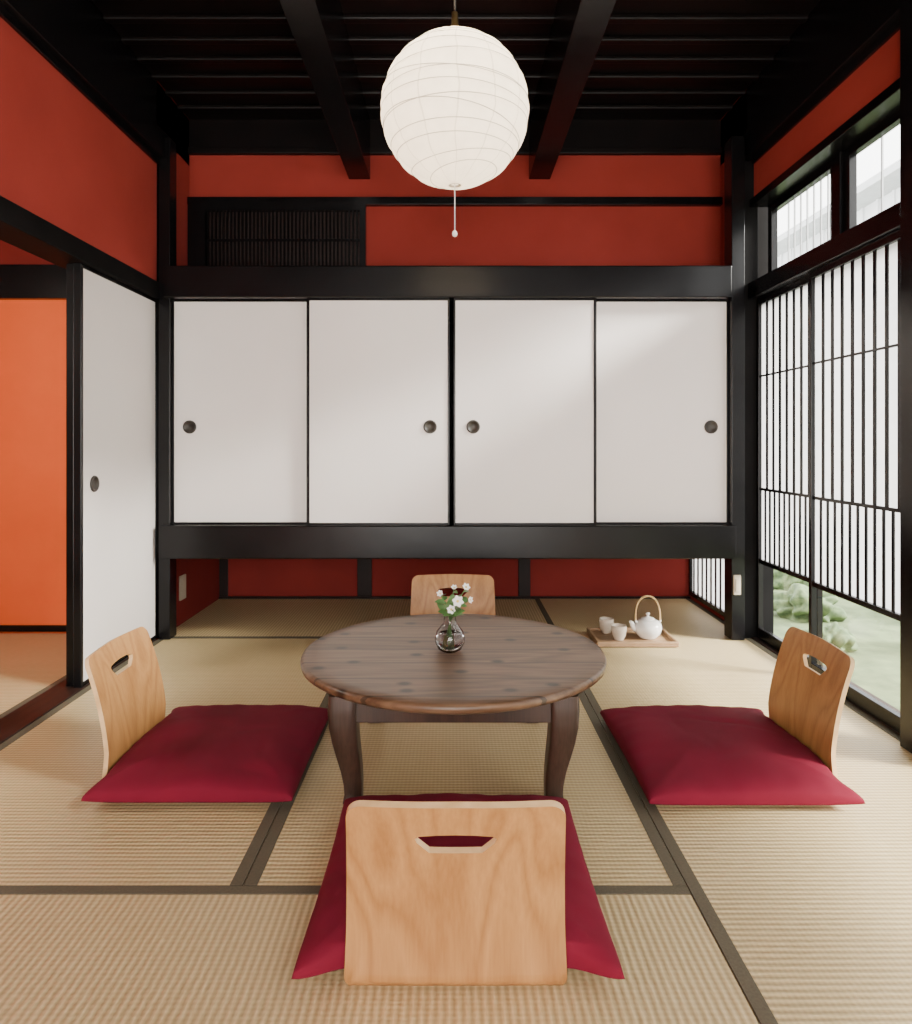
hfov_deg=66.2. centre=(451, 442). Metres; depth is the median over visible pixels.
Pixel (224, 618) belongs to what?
mat
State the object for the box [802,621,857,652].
shrub
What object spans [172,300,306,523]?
sliding door
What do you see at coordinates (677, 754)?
floor cushion
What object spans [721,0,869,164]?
trim
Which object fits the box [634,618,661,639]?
pot
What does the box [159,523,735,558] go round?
trim
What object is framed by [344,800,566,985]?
chair
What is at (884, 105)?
trim
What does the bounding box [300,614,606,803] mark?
round table
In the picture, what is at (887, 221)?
trim
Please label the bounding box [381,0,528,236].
paper lantern
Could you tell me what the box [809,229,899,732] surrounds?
screen
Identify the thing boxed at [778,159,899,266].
neighbouring house
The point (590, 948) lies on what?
floor cushion
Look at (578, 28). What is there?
beam
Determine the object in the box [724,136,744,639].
post
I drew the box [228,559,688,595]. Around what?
wall
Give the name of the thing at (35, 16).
trim
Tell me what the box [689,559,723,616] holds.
window
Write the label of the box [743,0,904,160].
trim
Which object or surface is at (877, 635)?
ground
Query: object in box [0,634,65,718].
mat
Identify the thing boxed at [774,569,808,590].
shrub
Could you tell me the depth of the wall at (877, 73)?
2.59 m
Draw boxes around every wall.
[0,17,218,639]
[0,240,65,633]
[189,120,720,265]
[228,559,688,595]
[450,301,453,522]
[689,30,899,638]
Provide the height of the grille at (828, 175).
0.345 m
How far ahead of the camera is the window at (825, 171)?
3.02 m
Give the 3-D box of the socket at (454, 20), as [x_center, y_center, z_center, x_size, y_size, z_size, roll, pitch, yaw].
[0.008,-1.191,2.020,0.026,0.100,0.026,0,0,0]
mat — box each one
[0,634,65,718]
[0,639,328,885]
[0,886,758,1023]
[171,599,546,638]
[244,691,685,885]
[535,599,876,720]
[600,721,911,1023]
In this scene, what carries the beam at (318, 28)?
attached to the wall at (395, 236)
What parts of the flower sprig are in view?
flower, stem, flower, flower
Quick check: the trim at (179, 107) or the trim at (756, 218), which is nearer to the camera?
the trim at (756, 218)
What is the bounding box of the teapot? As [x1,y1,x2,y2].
[629,595,661,639]
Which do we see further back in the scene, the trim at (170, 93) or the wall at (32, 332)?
the wall at (32, 332)
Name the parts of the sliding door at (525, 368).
finger pull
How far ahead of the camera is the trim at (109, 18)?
2.71 m
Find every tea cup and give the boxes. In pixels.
[599,617,613,633]
[611,623,626,640]
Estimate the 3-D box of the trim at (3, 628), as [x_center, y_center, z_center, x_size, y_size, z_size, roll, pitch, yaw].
[-2.395,0.885,3.342,1.850,0.030,0.015,0,0,0]
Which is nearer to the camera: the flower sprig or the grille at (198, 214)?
the flower sprig
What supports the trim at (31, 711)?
attached to the wall at (63, 161)
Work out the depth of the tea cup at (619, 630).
3.14 m
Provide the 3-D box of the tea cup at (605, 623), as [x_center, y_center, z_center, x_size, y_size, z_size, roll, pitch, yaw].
[0.725,0.857,3.285,0.068,0.066,0.068,0,0,0]
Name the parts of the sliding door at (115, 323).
finger pull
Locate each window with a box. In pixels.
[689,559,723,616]
[768,161,830,272]
[844,110,899,231]
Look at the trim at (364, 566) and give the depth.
4.06 m
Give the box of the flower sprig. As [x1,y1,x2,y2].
[435,583,472,615]
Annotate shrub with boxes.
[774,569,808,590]
[774,583,846,622]
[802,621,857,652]
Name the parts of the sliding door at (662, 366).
finger pull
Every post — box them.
[159,137,175,639]
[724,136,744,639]
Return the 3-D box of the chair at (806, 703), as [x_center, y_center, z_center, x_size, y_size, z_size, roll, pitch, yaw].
[0.850,0.730,1.995,0.437,0.340,0.368,0,0,0]
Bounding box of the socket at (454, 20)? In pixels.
[451,11,458,25]
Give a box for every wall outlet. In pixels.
[179,574,185,600]
[733,575,740,594]
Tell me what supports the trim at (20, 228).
attached to the wall at (63, 161)
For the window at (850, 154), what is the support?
in the wall at (877, 73)
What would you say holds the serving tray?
on the mat at (707, 667)
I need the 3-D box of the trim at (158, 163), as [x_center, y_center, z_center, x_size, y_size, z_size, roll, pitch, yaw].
[-1.405,-0.200,3.252,0.130,2.200,0.055,0,0,0]
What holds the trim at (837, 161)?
attached to the wall at (877, 73)
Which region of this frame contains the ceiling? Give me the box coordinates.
[92,0,819,119]
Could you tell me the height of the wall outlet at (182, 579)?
0.120 m
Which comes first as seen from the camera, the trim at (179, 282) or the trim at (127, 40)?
the trim at (127, 40)
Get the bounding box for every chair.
[85,627,165,777]
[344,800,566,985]
[410,574,495,614]
[768,627,854,778]
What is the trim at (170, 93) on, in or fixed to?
attached to the wall at (63, 161)
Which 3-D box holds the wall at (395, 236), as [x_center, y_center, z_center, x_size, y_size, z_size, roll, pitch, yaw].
[0.015,-1.180,3.626,2.730,0.960,0.068,0,0,0]
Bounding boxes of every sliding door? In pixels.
[66,264,73,685]
[74,263,156,687]
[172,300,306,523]
[307,298,449,524]
[454,298,595,524]
[596,300,728,523]
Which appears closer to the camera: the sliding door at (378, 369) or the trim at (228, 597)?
the sliding door at (378, 369)
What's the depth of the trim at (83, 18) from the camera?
2.84 m
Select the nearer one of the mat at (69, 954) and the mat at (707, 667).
the mat at (69, 954)
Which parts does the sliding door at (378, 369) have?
finger pull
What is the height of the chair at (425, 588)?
0.340 m
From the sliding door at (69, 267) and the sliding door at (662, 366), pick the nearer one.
the sliding door at (69, 267)
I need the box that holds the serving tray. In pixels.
[587,627,678,646]
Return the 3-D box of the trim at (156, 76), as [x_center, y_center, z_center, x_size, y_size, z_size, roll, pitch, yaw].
[0.015,-1.650,3.158,2.730,0.020,0.035,0,0,0]
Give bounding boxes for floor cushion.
[81,704,327,802]
[291,793,624,978]
[600,705,865,804]
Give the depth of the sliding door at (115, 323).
2.81 m
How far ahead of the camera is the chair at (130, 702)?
1.98 m
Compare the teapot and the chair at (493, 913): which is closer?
the chair at (493, 913)
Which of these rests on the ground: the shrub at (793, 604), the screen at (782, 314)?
the shrub at (793, 604)
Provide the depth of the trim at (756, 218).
3.23 m
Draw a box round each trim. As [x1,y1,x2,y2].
[0,0,168,158]
[0,195,158,297]
[0,264,65,299]
[0,625,65,631]
[0,639,155,743]
[43,0,188,164]
[103,14,808,22]
[121,36,789,44]
[137,56,773,63]
[152,73,758,80]
[155,163,158,637]
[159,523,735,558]
[163,266,731,300]
[165,90,745,96]
[177,105,732,110]
[187,197,722,206]
[188,147,721,154]
[219,559,227,596]
[219,596,690,598]
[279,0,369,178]
[357,559,371,596]
[518,559,529,596]
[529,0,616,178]
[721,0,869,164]
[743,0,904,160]
[745,161,773,637]
[748,202,899,299]
[750,78,899,206]
[752,637,899,734]
[831,151,843,238]
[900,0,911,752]
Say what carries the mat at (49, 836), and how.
on the floor
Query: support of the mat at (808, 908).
on the floor
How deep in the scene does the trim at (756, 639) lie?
2.50 m
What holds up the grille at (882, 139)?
attached to the window at (850, 154)
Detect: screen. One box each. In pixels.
[757,275,822,666]
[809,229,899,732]
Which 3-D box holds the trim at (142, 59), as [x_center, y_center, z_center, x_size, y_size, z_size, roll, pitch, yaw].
[0.015,-1.650,3.013,2.730,0.020,0.035,0,0,0]
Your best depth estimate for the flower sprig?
1.99 m
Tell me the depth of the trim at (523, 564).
4.06 m
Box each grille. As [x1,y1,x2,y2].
[188,204,365,265]
[788,175,828,261]
[881,136,883,211]
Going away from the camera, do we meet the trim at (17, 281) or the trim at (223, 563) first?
the trim at (17, 281)
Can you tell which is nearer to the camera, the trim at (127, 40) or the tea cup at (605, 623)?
the trim at (127, 40)
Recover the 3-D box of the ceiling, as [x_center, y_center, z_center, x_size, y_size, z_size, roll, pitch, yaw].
[0.015,-1.685,1.245,2.970,0.050,5.890,0,0,0]
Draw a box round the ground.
[774,589,899,709]
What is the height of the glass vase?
0.110 m
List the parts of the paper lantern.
rib frame, lamp shade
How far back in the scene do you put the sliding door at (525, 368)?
3.20 m
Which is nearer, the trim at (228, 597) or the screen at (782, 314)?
the screen at (782, 314)
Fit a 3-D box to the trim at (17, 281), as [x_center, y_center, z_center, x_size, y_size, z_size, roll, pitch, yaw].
[-2.395,-0.765,3.370,1.850,0.160,0.120,0,0,0]
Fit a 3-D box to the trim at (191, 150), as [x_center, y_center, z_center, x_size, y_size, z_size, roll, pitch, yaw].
[0.015,-1.494,3.585,2.730,0.032,0.030,0,0,0]
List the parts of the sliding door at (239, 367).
finger pull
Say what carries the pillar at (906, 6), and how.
attached to the wall at (877, 73)
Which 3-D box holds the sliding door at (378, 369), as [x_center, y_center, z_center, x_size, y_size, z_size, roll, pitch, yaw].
[-0.336,-0.143,3.206,0.649,1.034,0.026,0,0,0]
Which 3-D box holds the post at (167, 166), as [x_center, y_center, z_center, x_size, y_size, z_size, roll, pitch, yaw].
[-1.315,-0.250,3.240,0.050,2.300,0.080,0,0,0]
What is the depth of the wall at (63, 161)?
2.56 m
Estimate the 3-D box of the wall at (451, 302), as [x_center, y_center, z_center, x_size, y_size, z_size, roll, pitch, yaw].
[0.015,-0.155,3.675,2.730,1.270,0.790,0,0,0]
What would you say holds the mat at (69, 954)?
on the floor
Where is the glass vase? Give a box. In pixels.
[435,614,464,652]
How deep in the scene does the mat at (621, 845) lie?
1.84 m
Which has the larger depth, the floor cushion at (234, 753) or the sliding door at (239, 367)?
the sliding door at (239, 367)

